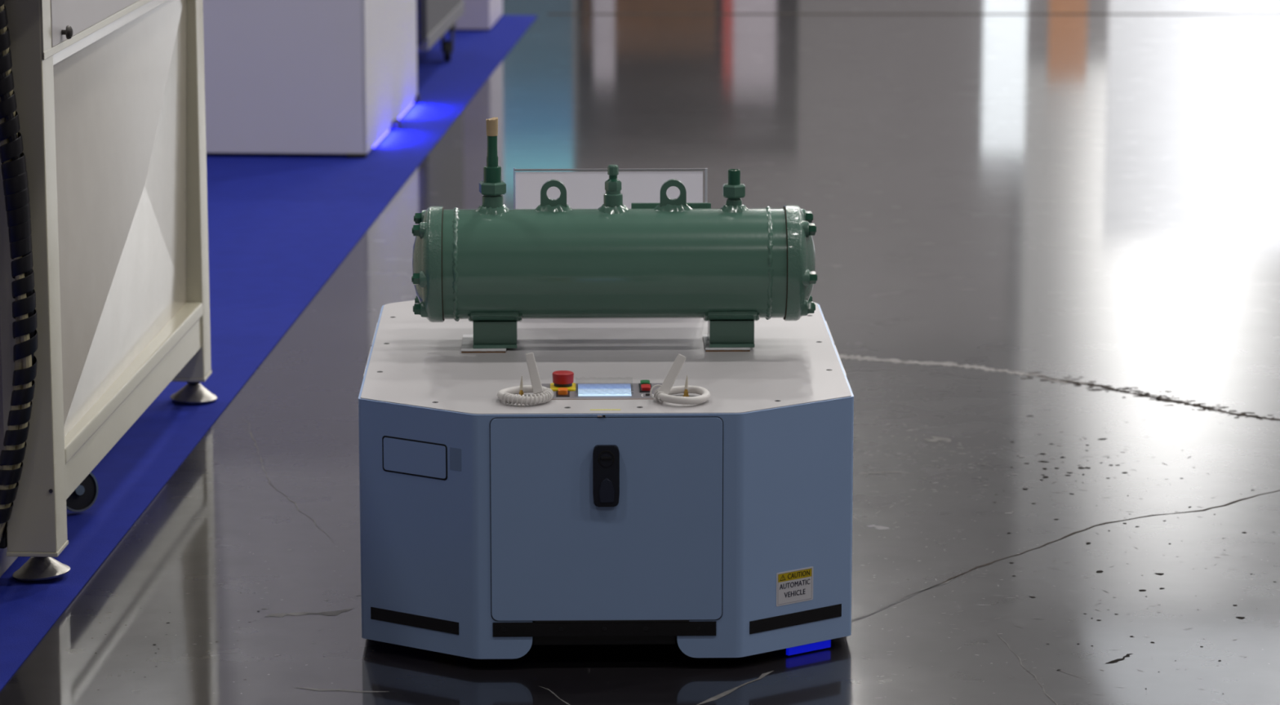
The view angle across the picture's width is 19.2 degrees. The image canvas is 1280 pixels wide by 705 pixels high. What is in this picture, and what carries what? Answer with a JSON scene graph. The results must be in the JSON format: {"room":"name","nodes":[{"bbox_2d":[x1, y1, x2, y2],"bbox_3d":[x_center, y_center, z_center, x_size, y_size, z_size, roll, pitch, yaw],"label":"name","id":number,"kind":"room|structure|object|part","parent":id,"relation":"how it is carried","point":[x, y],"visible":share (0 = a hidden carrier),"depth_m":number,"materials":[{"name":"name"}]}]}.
{"room":"factory floor","nodes":[
{"label":"factory floor","id":0,"kind":"room"},
{"bbox_2d":[0,0,1279,704],"bbox_3d":[3.000,-1.388,17.559,28.000,0.201,49.000,0,11,0],"label":"floor","id":1,"kind":"structure","parent":0,"point":[1046,288],"depth_m":9.75,"materials":[{"name":"concrete"}]},
{"bbox_2d":[0,15,537,691],"bbox_3d":[-3.901,-0.428,12.079,6.119,0.013,12.950,1,11,3],"label":"floor marking","id":2,"kind":"object","parent":1,"relation":"on","point":[280,225],"visible":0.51,"depth_m":11.31,"materials":[{"name":"blue paint"}]},
{"bbox_2d":[0,0,217,581],"bbox_3d":[-1.492,-0.477,7.778,1.093,1.742,2.898,1,11,3],"label":"frame","id":3,"kind":"object","parent":2,"relation":"on","point":[110,94],"visible":0.96,"depth_m":8.02,"materials":[{"name":"beige metal"}]},
{"bbox_3d":[-1.600,-0.307,7.438,0.700,1.085,0.015,1,11,3],"label":"panel","id":4,"kind":"part","parent":3,"relation":"part of","materials":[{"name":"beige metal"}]},
{"bbox_2d":[0,0,38,541],"bbox_3d":[-1.236,-0.164,7.336,0.124,1.108,0.048,1,11,3],"label":"cable bundle","id":5,"kind":"object","parent":3,"relation":"hanging from","point":[13,166],"visible":1,"depth_m":7.32,"materials":[{"name":"black plastic"}]},
{"bbox_3d":[-1.202,-0.223,7.413,0.100,1.242,0.107,1,11,3],"label":"post","id":6,"kind":"part","parent":3,"relation":"part of","materials":[{"name":"beige metal"}]},
{"bbox_3d":[-1.147,-0.339,8.284,0.057,0.770,1.625,1,11,4],"label":"creased panel","id":7,"kind":"part","parent":3,"relation":"part of","materials":[{"name":"beige metal"}]},
{"bbox_3d":[-1.141,0.089,8.361,0.076,0.113,1.638,1,11,3],"label":"rail","id":8,"kind":"part","parent":3,"relation":"part of","materials":[{"name":"beige metal"}]},
{"bbox_3d":[-1.107,-0.556,9.122,0.100,1.242,0.105,1,11,3],"label":"post","id":9,"kind":"part","parent":3,"relation":"part of","materials":[{"name":"beige metal"}]},
{"bbox_3d":[-1.098,0.061,9.280,0.032,0.054,0.032,1,11,3],"label":"foot stem","id":10,"kind":"part","parent":3,"relation":"part of","materials":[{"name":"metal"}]},
{"bbox_2d":[203,0,419,158],"bbox_3d":[-1.717,-1.909,14.082,1.622,2.144,1.630,1,11,3],"label":"display cabinet","id":11,"kind":"object","parent":2,"relation":"on","point":[323,77],"visible":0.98,"depth_m":13.43,"materials":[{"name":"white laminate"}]},
{"bbox_3d":[-0.935,-1.907,14.037,0.012,2.132,1.615,1,11,3],"label":"panel","id":12,"kind":"part","parent":11,"relation":"part of","materials":[{"name":"white metal"}]},
{"bbox_2d":[416,0,464,61],"bbox_3d":[-1.278,-1.926,15.861,0.910,1.492,1.720,1,11,3],"label":"equipment cart","id":13,"kind":"object","parent":2,"relation":"on","point":[434,18],"visible":0.29,"depth_m":15.72,"materials":[{"name":"grey metal"}]},
{"bbox_3d":[-1.322,-1.887,15.116,0.902,1.285,0.240,1,11,3],"label":"door","id":14,"kind":"part","parent":13,"relation":"part of","materials":[{"name":"grey metal"}]},
{"bbox_2d":[454,0,502,31],"bbox_3d":[-1.030,-2.128,17.813,0.700,1.144,0.680,1,11,3],"label":"plinth","id":15,"kind":"object","parent":2,"relation":"on","point":[478,15],"visible":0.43,"depth_m":17.57,"materials":[{"name":"white"}]},
{"bbox_2d":[358,300,853,659],"bbox_3d":[-0.072,0.212,7.502,0.921,0.511,1.288,0,11,-1],"label":"vehicle","id":16,"kind":"object","parent":1,"relation":"on","point":[602,511],"visible":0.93,"depth_m":6.92,"materials":[{"name":"blue paint"}]},
{"bbox_3d":[-0.529,0.024,7.332,0.003,0.013,0.300,0,11,-1],"label":"trim","id":17,"kind":"part","parent":16,"relation":"part of","materials":[{"name":"metal"}]},
{"bbox_2d":[461,334,506,352],"bbox_3d":[-0.309,-0.018,7.486,0.088,0.004,0.172,0,11,-1],"label":"pad","id":18,"kind":"object","parent":16,"relation":"on","point":[468,340],"visible":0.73,"depth_m":7.42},
{"bbox_2d":[497,352,553,405],"bbox_3d":[-0.211,0.045,6.946,0.105,0.085,0.118,0,11,-1],"label":"ring","id":19,"kind":"object","parent":16,"relation":"on","point":[541,394],"visible":1,"depth_m":6.94,"materials":[{"name":"white plastic"}]},
{"bbox_3d":[-0.068,0.073,7.036,0.250,0.002,0.144,0,11,-1],"label":"control panel","id":20,"kind":"part","parent":16,"relation":"part of","materials":[{"name":"grey plastic"}]},
{"bbox_3d":[-0.072,-0.007,7.466,0.909,0.008,1.266,0,11,-1],"label":"plate","id":21,"kind":"part","parent":16,"relation":"part of","materials":[{"name":"white metal"}]},
{"bbox_3d":[-0.060,0.304,6.876,0.421,0.378,0.002,0,11,-1],"label":"door","id":22,"kind":"part","parent":16,"relation":"part of","materials":[{"name":"blue paint"}]},
{"bbox_2d":[513,168,707,208],"bbox_3d":[-0.061,-0.239,7.834,0.398,0.304,0.094,0,11,-1],"label":"sign holder","id":23,"kind":"object","parent":16,"relation":"on","point":[584,189],"visible":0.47,"depth_m":7.77,"materials":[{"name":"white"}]},
{"bbox_2d":[535,619,688,622],"bbox_3d":[-0.051,0.489,6.928,0.282,0.004,0.033,0,11,-1],"label":"strip","id":24,"kind":"object","parent":16,"relation":"attached to","point":[536,620],"depth_m":6.91,"materials":[{"name":"black rubber"}]},
{"bbox_2d":[411,116,817,348],"bbox_3d":[-0.051,-0.241,7.444,0.796,0.450,0.229,0,11,-1],"label":"tank","id":25,"kind":"object","parent":16,"relation":"on","point":[493,266],"visible":1,"depth_m":7.37,"materials":[{"name":"green metal"}]},
{"bbox_3d":[-0.053,-0.344,7.424,0.025,0.020,0.025,0,11,-1],"label":"stem","id":26,"kind":"part","parent":25,"relation":"part of","materials":[{"name":"green metal"}]},
{"bbox_3d":[0.185,-0.344,7.429,0.025,0.033,0.025,0,11,-1],"label":"stem","id":27,"kind":"part","parent":25,"relation":"part of","materials":[{"name":"green metal"}]},
{"bbox_2d":[640,380,649,384],"bbox_3d":[0.010,0.057,7.080,0.018,0.007,0.026,0,11,-1],"label":"switch","id":28,"kind":"object","parent":16,"relation":"attached to","point":[642,382],"depth_m":7.07,"materials":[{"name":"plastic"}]},
{"bbox_2d":[638,383,652,392],"bbox_3d":[0.010,0.066,7.060,0.024,0.002,0.077,0,11,-1],"label":"switch","id":29,"kind":"object","parent":16,"relation":"attached to","point":[642,388],"depth_m":7.04,"materials":[{"name":"red plastic"}]},
{"bbox_2d":[649,354,710,404],"bbox_3d":[0.074,0.046,6.944,0.111,0.083,0.115,0,11,-1],"label":"ring","id":30,"kind":"object","parent":16,"relation":"on","point":[664,393],"visible":1,"depth_m":6.94,"materials":[{"name":"white plastic"}]},
{"bbox_2d":[702,334,750,351],"bbox_3d":[0.171,-0.019,7.493,0.088,0.004,0.159,0,11,-1],"label":"pad","id":31,"kind":"object","parent":16,"relation":"on","point":[705,338],"visible":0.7,"depth_m":7.42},
{"bbox_2d":[786,639,832,655],"bbox_3d":[0.314,0.539,7.043,0.097,0.036,0.076,0,11,0],"label":"lamp","id":32,"kind":"object","parent":16,"relation":"attached to","point":[793,646],"depth_m":7.03,"materials":[{"name":"blue plastic"}]},
{"bbox_2d":[547,13,1279,14],"bbox_3d":[4.275,-1.645,18.355,9.450,0.001,0.060,0,11,0],"label":"trim","id":33,"kind":"structure","parent":1,"relation":"on","point":[548,13],"depth_m":18.36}
]}

